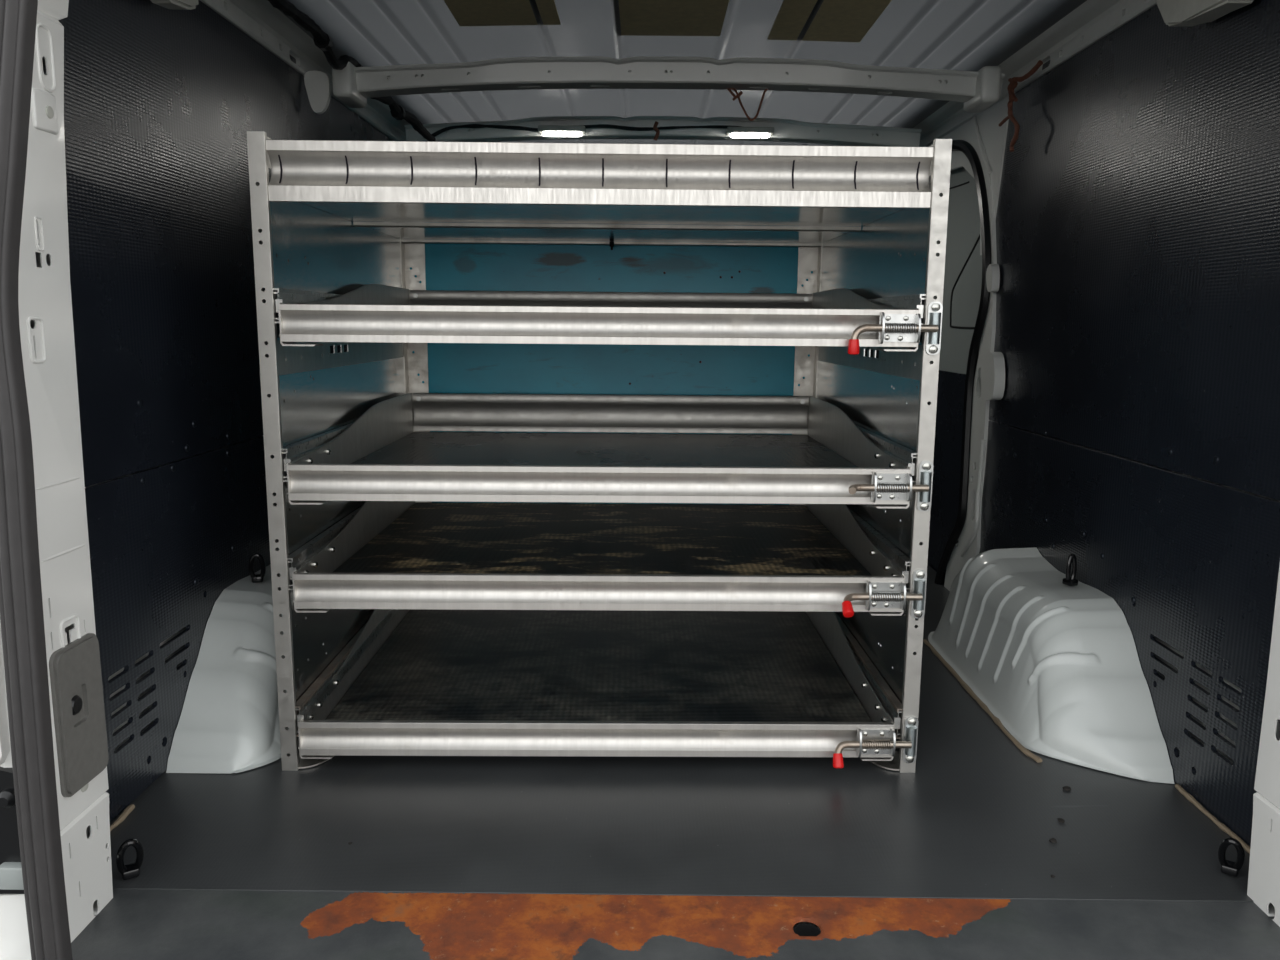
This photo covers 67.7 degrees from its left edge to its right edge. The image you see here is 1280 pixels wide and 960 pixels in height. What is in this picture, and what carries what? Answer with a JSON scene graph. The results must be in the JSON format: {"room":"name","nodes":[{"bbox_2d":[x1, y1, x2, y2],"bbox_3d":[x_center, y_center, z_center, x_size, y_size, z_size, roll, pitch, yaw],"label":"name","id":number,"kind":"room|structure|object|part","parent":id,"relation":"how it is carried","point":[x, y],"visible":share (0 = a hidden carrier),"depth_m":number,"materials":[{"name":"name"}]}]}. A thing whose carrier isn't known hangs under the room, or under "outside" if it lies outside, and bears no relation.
{"room":"vehicle interior","nodes":[
{"label":"vehicle interior","id":0,"kind":"room"},
{"bbox_2d":[58,0,392,821],"bbox_3d":[-0.872,-0.340,2.533,0.078,1.500,2.700,1,9,0],"label":"wall","id":1,"kind":"structure","parent":0,"point":[161,104],"depth_m":1.69,"materials":[{"name":"black ribbed plastic"},{"name":"light grey paint"}]},
{"bbox_2d":[0,622,30,959],"bbox_3d":[-0.822,0.347,1.162,0.160,0.603,0.048,1,9,0],"label":"door","id":2,"kind":"structure","parent":1,"relation":"in","point":[14,935],"depth_m":1.17,"materials":[{"name":"white paint"}]},
{"bbox_3d":[-0.817,0.413,1.177,0.134,0.194,0.030,1,9,0],"label":"moulding","id":3,"kind":"part","parent":2,"relation":"part of","materials":[{"name":"black plastic"}]},
{"bbox_2d":[0,0,72,959],"bbox_3d":[-0.670,-0.051,1.067,0.130,1.308,0.036,1,9,0],"label":"seal","id":4,"kind":"object","parent":1,"relation":"attached to","point":[21,604],"visible":1,"depth_m":1.08,"materials":[{"name":"rubber"}]},
{"bbox_2d":[0,0,112,941],"bbox_3d":[-0.764,-0.070,1.225,0.090,1.530,0.268,1,9,0],"label":"door pillar","id":5,"kind":"structure","parent":1,"relation":"attached to","point":[44,287],"depth_m":1.20,"materials":[{"name":"white metal"}]},
{"bbox_2d":[49,633,108,796],"bbox_3d":[-0.733,0.306,1.253,0.009,0.195,0.098,1,9,0],"label":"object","id":6,"kind":"object","parent":1,"relation":"attached to","point":[74,668],"visible":1,"depth_m":1.24,"materials":[{"name":"grey plastic"}]},
{"bbox_2d":[71,695,82,714],"bbox_3d":[-0.733,0.293,1.243,0.004,0.026,0.026,1,9,0],"label":"socket","id":7,"kind":"object","parent":6,"relation":"attached to","point":[76,700],"depth_m":1.24,"materials":[{"name":"black plastic"}]},
{"bbox_2d":[151,0,198,9],"bbox_3d":[-0.796,-0.827,1.617,0.044,0.054,0.126,1,9,0],"label":"bracket","id":8,"kind":"object","parent":1,"relation":"attached to","point":[169,4],"visible":1,"depth_m":1.62,"materials":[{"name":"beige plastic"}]},
{"bbox_2d":[200,0,410,140],"bbox_3d":[-0.786,-1.042,2.342,0.120,0.092,2.850,1,9,0],"label":"trim","id":9,"kind":"structure","parent":1,"relation":"attached to","point":[268,26],"depth_m":2.18,"materials":[{"name":"grey paint"}]},
{"bbox_2d":[538,125,585,136],"bbox_3d":[-0.249,-1.115,3.052,0.150,0.026,0.056,1,9,0],"label":"lamp","id":10,"kind":"object","parent":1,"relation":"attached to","point":[545,130],"visible":1,"depth_m":3.03,"materials":[{"name":"beige plastic"}]},
{"bbox_2d":[431,124,761,137],"bbox_3d":[-0.137,-1.113,3.051,1.062,0.046,0.013,1,9,0],"label":"harness","id":11,"kind":"object","parent":1,"relation":"attached to","point":[440,131],"visible":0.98,"depth_m":3.05,"materials":[{"name":"black plastic"}]},
{"bbox_2d":[304,56,1004,113],"bbox_3d":[0.037,-0.980,2.403,1.724,0.144,0.140,1,9,0],"label":"roof crossbeam","id":12,"kind":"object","parent":1,"relation":"attached to","point":[979,90],"depth_m":2.37,"materials":[{"name":"grey metal"}]},
{"bbox_2d":[653,121,659,140],"bbox_3d":[0.052,-1.107,3.031,0.021,0.059,0.011,1,9,0],"label":"cord","id":13,"kind":"object","parent":1,"relation":"hanging from","point":[655,128],"visible":1,"depth_m":3.03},
{"bbox_2d":[405,116,921,146],"bbox_3d":[0.074,-1.132,3.122,1.660,0.091,0.112,1,9,0],"label":"trim","id":14,"kind":"structure","parent":1,"relation":"attached to","point":[786,130],"depth_m":3.08,"materials":[{"name":"grey paint"}]},
{"bbox_2d":[725,88,768,120],"bbox_3d":[0.276,-0.962,2.438,0.136,0.088,0.011,1,9,0],"label":"cord","id":15,"kind":"object","parent":1,"relation":"hanging from","point":[740,93],"visible":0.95,"depth_m":2.43,"materials":[{"name":"black plastic"}]},
{"bbox_2d":[726,127,774,137],"bbox_3d":[0.351,-1.109,3.049,0.150,0.026,0.056,1,9,0],"label":"lamp","id":16,"kind":"object","parent":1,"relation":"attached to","point":[733,132],"visible":1,"depth_m":3.02,"materials":[{"name":"beige plastic"}]},
{"bbox_2d":[268,0,435,140],"bbox_3d":[-0.711,-1.014,2.419,0.065,0.104,1.164,1,9,4],"label":"harness","id":17,"kind":"object","parent":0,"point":[323,41],"visible":0.73,"depth_m":2.23,"materials":[{"name":"black plastic"}]},
{"bbox_2d":[110,564,1253,901],"bbox_3d":[0.058,0.377,2.693,1.840,0.012,2.705,1,9,0],"label":"floor","id":18,"kind":"structure","parent":0,"point":[976,817],"depth_m":1.54,"materials":[{"name":"grey rubber"}]},
{"bbox_2d":[110,804,134,831],"bbox_3d":[-0.840,0.550,1.528,0.013,0.009,0.110,1,9,0],"label":"bead","id":19,"kind":"object","parent":18,"relation":"on","point":[128,810],"visible":0.68,"depth_m":1.54},
{"bbox_2d":[116,839,143,879],"bbox_3d":[-0.734,0.542,1.374,0.035,0.073,0.049,-6,11,-34],"label":"ring","id":20,"kind":"object","parent":18,"relation":"on","point":[131,870],"visible":1,"depth_m":1.37,"materials":[{"name":"black metal"}]},
{"bbox_2d":[166,564,305,773],"bbox_3d":[-0.749,0.321,2.098,0.188,0.275,0.840,1,9,0],"label":"wheel arch","id":21,"kind":"object","parent":18,"relation":"on","point":[228,723],"visible":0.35,"depth_m":1.79,"materials":[{"name":"paint"}]},
{"bbox_2d":[249,553,265,582],"bbox_3d":[-0.798,0.182,1.992,0.033,0.061,0.024,-2,10,-15],"label":"ring","id":22,"kind":"object","parent":21,"relation":"on","point":[256,578],"visible":1,"depth_m":1.99,"materials":[{"name":"black metal"}]},
{"bbox_2d":[247,131,951,772],"bbox_3d":[-0.073,-0.092,2.102,1.145,1.102,1.061,0,9,-1],"label":"rack","id":23,"kind":"object","parent":18,"relation":"on","point":[502,542],"visible":1,"depth_m":1.90,"materials":[{"name":"metal"}]},
{"bbox_3d":[-0.627,-0.022,1.648,0.028,1.102,0.030,0,9,-1],"label":"post","id":24,"kind":"part","parent":23,"relation":"part of","materials":[{"name":"metal"}]},
{"bbox_3d":[-0.604,0.514,1.761,0.077,0.004,0.075,0,9,-1],"label":"foot plate","id":25,"kind":"part","parent":23,"relation":"part of","materials":[{"name":"metal"}]},
{"bbox_3d":[-0.624,-0.083,2.118,0.001,1.030,0.970,0,9,-1],"label":"panel","id":26,"kind":"part","parent":23,"relation":"part of","materials":[{"name":"metal"}]},
{"bbox_3d":[-0.600,-0.368,2.047,0.003,0.115,0.922,0,9,-1],"label":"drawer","id":27,"kind":"part","parent":23,"relation":"part of","materials":[{"name":"metal"}]},
{"bbox_3d":[-0.603,-0.102,2.091,0.003,0.115,0.922,0,9,-1],"label":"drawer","id":28,"kind":"part","parent":23,"relation":"part of","materials":[{"name":"metal"}]},
{"bbox_3d":[-0.611,0.356,2.166,0.003,0.115,0.922,0,9,-1],"label":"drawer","id":29,"kind":"part","parent":23,"relation":"part of","materials":[{"name":"metal"}]},
{"bbox_3d":[-0.604,0.087,2.122,0.003,0.115,0.922,0,9,-1],"label":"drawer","id":30,"kind":"part","parent":23,"relation":"part of","materials":[{"name":"metal"}]},
{"bbox_3d":[-0.600,-0.164,2.577,0.056,1.082,0.040,0,9,-1],"label":"post","id":31,"kind":"part","parent":23,"relation":"part of","materials":[{"name":"metal"}]},
{"bbox_3d":[-0.079,0.011,2.588,1.054,0.100,0.014,0,9,-1],"label":"rail","id":32,"kind":"part","parent":23,"relation":"part of","materials":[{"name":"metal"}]},
{"bbox_3d":[-0.076,0.465,1.717,1.062,0.062,0.014,0,9,-1],"label":"rail","id":33,"kind":"part","parent":23,"relation":"part of","materials":[{"name":"metal"}]},
{"bbox_3d":[-0.070,0.196,1.673,1.062,0.062,0.014,0,9,-1],"label":"rail","id":34,"kind":"part","parent":23,"relation":"part of","materials":[{"name":"metal"}]},
{"bbox_3d":[-0.068,0.007,1.642,1.062,0.062,0.014,0,9,-1],"label":"rail","id":35,"kind":"part","parent":23,"relation":"part of","materials":[{"name":"metal"}]},
{"bbox_3d":[-0.066,-0.259,1.599,1.062,0.062,0.014,0,9,-1],"label":"rail","id":36,"kind":"part","parent":23,"relation":"part of","materials":[{"name":"metal"}]},
{"bbox_3d":[-0.064,-0.503,1.574,1.088,0.096,0.020,0,9,-1],"label":"rail","id":37,"kind":"part","parent":23,"relation":"part of","materials":[{"name":"metal"}]},
{"bbox_3d":[-0.077,-0.178,2.557,1.054,0.100,0.014,0,9,-1],"label":"rail","id":38,"kind":"part","parent":23,"relation":"part of","materials":[{"name":"metal"}]},
{"bbox_3d":[-0.075,-0.444,2.514,1.054,0.100,0.014,0,9,-1],"label":"rail","id":39,"kind":"part","parent":23,"relation":"part of","materials":[{"name":"metal"}]},
{"bbox_3d":[-0.078,-0.175,2.605,1.139,1.045,0.006,0,9,-1],"label":"panel","id":40,"kind":"part","parent":23,"relation":"part of","materials":[{"name":"metal"}]},
{"bbox_3d":[0.445,-0.157,2.589,0.056,1.082,0.040,0,9,-1],"label":"post","id":41,"kind":"part","parent":23,"relation":"part of","materials":[{"name":"metal"}]},
{"bbox_3d":[0.449,0.363,2.178,0.003,0.115,0.922,0,9,-1],"label":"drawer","id":42,"kind":"part","parent":23,"relation":"part of","materials":[{"name":"metal"}]},
{"bbox_3d":[0.456,0.095,2.134,0.003,0.115,0.922,0,9,-1],"label":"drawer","id":43,"kind":"part","parent":23,"relation":"part of","materials":[{"name":"metal"}]},
{"bbox_3d":[0.457,-0.095,2.103,0.003,0.115,0.922,0,9,-1],"label":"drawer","id":44,"kind":"part","parent":23,"relation":"part of","materials":[{"name":"metal"}]},
{"bbox_3d":[0.460,-0.360,2.059,0.003,0.115,0.922,0,9,-1],"label":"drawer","id":45,"kind":"part","parent":23,"relation":"part of","materials":[{"name":"metal"}]},
{"bbox_3d":[0.478,-0.075,2.131,0.001,1.030,0.970,0,9,-1],"label":"panel","id":46,"kind":"part","parent":23,"relation":"part of","materials":[{"name":"metal"}]},
{"bbox_3d":[0.420,0.470,1.713,0.062,0.046,0.003,0,9,-1],"label":"latch plate","id":47,"kind":"part","parent":23,"relation":"part of","materials":[{"name":"metal"}]},
{"bbox_3d":[0.426,0.201,1.669,0.062,0.046,0.003,0,9,-1],"label":"latch plate","id":48,"kind":"part","parent":23,"relation":"part of","materials":[{"name":"silver metal"}]},
{"bbox_3d":[0.458,0.521,1.773,0.077,0.004,0.075,0,9,-1],"label":"foot plate","id":49,"kind":"part","parent":23,"relation":"part of","materials":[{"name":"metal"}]},
{"bbox_3d":[0.428,0.012,1.638,0.062,0.046,0.003,0,9,-1],"label":"latch plate","id":50,"kind":"part","parent":23,"relation":"part of","materials":[{"name":"silver metal"}]},
{"bbox_3d":[0.430,-0.254,1.595,0.062,0.046,0.003,0,9,-1],"label":"latch plate","id":51,"kind":"part","parent":23,"relation":"part of","materials":[{"name":"silver metal"}]},
{"bbox_3d":[0.490,-0.015,1.660,0.028,1.102,0.030,0,9,-1],"label":"post","id":52,"kind":"part","parent":23,"relation":"part of","materials":[{"name":"metal"}]},
{"bbox_2d":[923,639,1041,762],"bbox_3d":[0.733,0.468,2.116,0.023,0.012,0.686,0,9,-1],"label":"bead","id":53,"kind":"object","parent":18,"relation":"on","point":[967,688],"visible":1,"depth_m":2.02},
{"bbox_2d":[928,547,1173,783],"bbox_3d":[0.847,0.336,2.092,0.215,0.275,0.840,1,9,0],"label":"wheel arch","id":54,"kind":"object","parent":18,"relation":"on","point":[1057,663],"visible":0.99,"depth_m":1.88,"materials":[{"name":"paint"}]},
{"bbox_2d":[1062,554,1077,585],"bbox_3d":[0.912,0.189,2.019,0.025,0.069,0.024,-3,10,-20],"label":"ring","id":55,"kind":"object","parent":54,"relation":"on","point":[1069,580],"visible":1,"depth_m":2.01,"materials":[{"name":"black metal"}]},
{"bbox_2d":[1049,838,1056,843],"bbox_3d":[0.650,0.568,1.505,0.012,0.006,0.013,1,9,0],"label":"debris","id":56,"kind":"object","parent":18,"relation":"on","point":[1053,840],"visible":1,"depth_m":1.50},
{"bbox_2d":[1062,786,1070,790],"bbox_3d":[0.749,0.541,1.676,0.014,0.007,0.014,1,9,0],"label":"debris","id":57,"kind":"object","parent":18,"relation":"on","point":[1066,788],"visible":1,"depth_m":1.67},
{"bbox_2d":[1175,784,1249,853],"bbox_3d":[0.944,0.560,1.561,0.011,0.009,0.251,1,9,1],"label":"bead","id":58,"kind":"object","parent":18,"relation":"on","point":[1178,787],"visible":0.7,"depth_m":1.57},
{"bbox_2d":[1218,838,1244,876],"bbox_3d":[0.872,0.552,1.408,0.033,0.069,0.048,7,11,35],"label":"ring","id":59,"kind":"object","parent":18,"relation":"on","point":[1228,867],"visible":1,"depth_m":1.41,"materials":[{"name":"black metal"}]},
{"bbox_2d":[278,0,1086,145],"bbox_3d":[0.070,-1.053,2.341,2.000,0.030,2.900,1,9,0],"label":"ceiling","id":60,"kind":"structure","parent":0,"point":[960,35],"depth_m":2.34,"materials":[{"name":"grey paint"}]},
{"bbox_2d":[444,0,560,25],"bbox_3d":[-0.297,-1.005,1.973,0.230,0.009,0.416,1,9,0],"label":"foam patch","id":61,"kind":"object","parent":60,"relation":"attached to","point":[465,12],"visible":1,"depth_m":2.09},
{"bbox_2d":[618,0,728,35],"bbox_3d":[0.065,-1.013,2.013,0.245,0.004,0.500,1,9,0],"label":"foam patch","id":62,"kind":"object","parent":60,"relation":"attached to","point":[637,17],"visible":1,"depth_m":2.12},
{"bbox_2d":[768,0,891,41],"bbox_3d":[0.413,-1.012,2.046,0.220,0.009,0.470,1,9,0],"label":"foam patch","id":63,"kind":"object","parent":60,"relation":"attached to","point":[835,20],"visible":1,"depth_m":2.12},
{"bbox_2d":[629,270,878,384],"bbox_3d":[0.071,-0.570,3.894,1.960,1.530,0.030,1,9,0],"label":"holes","id":64,"kind":"structure","parent":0,"point":[739,271],"depth_m":3.88,"materials":[{"name":"black"}]},
{"bbox_2d":[979,0,1279,846],"bbox_3d":[0.996,-0.226,1.933,0.078,1.500,1.500,1,9,0],"label":"wall","id":65,"kind":"structure","parent":0,"point":[1137,335],"depth_m":1.76,"materials":[{"name":"black textured plastic"}]},
{"bbox_2d":[71,889,1279,959],"bbox_3d":[0.049,0.671,1.232,1.700,0.118,0.275,1,9,0],"label":"door sill","id":66,"kind":"structure","parent":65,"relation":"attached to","point":[135,924],"depth_m":1.28,"materials":[{"name":"metal"}]},
{"bbox_2d":[793,924,820,935],"bbox_3d":[0.225,0.637,1.295,0.037,0.052,0.037,1,9,0],"label":"hole","id":67,"kind":"object","parent":66,"relation":"on","point":[800,929],"depth_m":1.31,"materials":[{"name":"black"}]},
{"bbox_2d":[793,922,820,931],"bbox_3d":[0.056,0.456,2.577,2.000,0.070,2.960,1,9,0],"label":"trim","id":68,"kind":"structure","parent":66,"relation":"attached to","point":[799,922],"depth_m":1.34,"materials":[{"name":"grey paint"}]},
{"bbox_2d":[919,167,1005,571],"bbox_3d":[1.030,-0.406,3.221,0.075,1.620,1.400,1,9,0],"label":"door","id":69,"kind":"structure","parent":65,"relation":"in","point":[963,259],"depth_m":3.03,"materials":[{"name":"grey paint"}]},
{"bbox_2d":[935,140,990,584],"bbox_3d":[0.951,-0.285,3.057,0.032,1.599,0.821,1,9,0],"label":"seal","id":70,"kind":"object","parent":65,"relation":"attached to","point":[965,147],"visible":0.62,"depth_m":2.73,"materials":[{"name":"black rubber"}]},
{"bbox_2d":[928,96,1008,254],"bbox_3d":[0.973,-0.923,3.162,0.013,0.420,1.310,1,9,0],"label":"trim","id":71,"kind":"structure","parent":65,"relation":"attached to","point":[993,136],"depth_m":2.62,"materials":[{"name":"grey paint"}]},
{"bbox_2d":[944,117,997,590],"bbox_3d":[0.967,-0.315,2.761,0.044,1.442,0.359,1,9,0],"label":"trim","id":72,"kind":"structure","parent":65,"relation":"attached to","point":[967,547],"depth_m":2.69,"materials":[{"name":"grey paint"}]},
{"bbox_2d":[981,352,1004,399],"bbox_3d":[0.945,-0.279,2.562,0.028,0.129,0.115,1,9,0],"label":"cover","id":73,"kind":"object","parent":65,"relation":"attached to","point":[992,363],"visible":1,"depth_m":2.52,"materials":[{"name":"grey paint"}]},
{"bbox_2d":[986,264,999,291],"bbox_3d":[0.950,-0.543,2.571,0.020,0.075,0.049,1,9,0],"label":"cover","id":74,"kind":"object","parent":65,"relation":"attached to","point":[993,271],"visible":1,"depth_m":2.55,"materials":[{"name":"grey paint"}]},
{"bbox_2d":[999,60,1042,151],"bbox_3d":[0.916,-0.904,2.335,0.032,0.197,0.162,-1,9,-12],"label":"hanging cord","id":75,"kind":"object","parent":65,"relation":"hanging from","point":[1013,81],"visible":1,"depth_m":2.33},
{"bbox_2d":[912,0,1156,146],"bbox_3d":[0.924,-1.026,2.335,0.120,0.092,2.850,1,9,0],"label":"trim","id":76,"kind":"structure","parent":65,"relation":"attached to","point":[1090,22],"depth_m":2.17,"materials":[{"name":"grey paint"}]},
{"bbox_2d":[1156,0,1253,26],"bbox_3d":[0.929,-0.825,1.562,0.050,0.143,0.279,1,9,0],"label":"bracket","id":77,"kind":"object","parent":65,"relation":"attached to","point":[1184,13],"visible":1,"depth_m":1.57,"materials":[{"name":"beige plastic"}]},
{"bbox_2d":[1247,564,1279,926],"bbox_3d":[0.906,-0.057,1.236,0.090,1.530,0.301,1,9,0],"label":"trim","id":78,"kind":"structure","parent":65,"relation":"attached to","point":[1263,888],"depth_m":1.32,"materials":[{"name":"white paint"}]}
]}

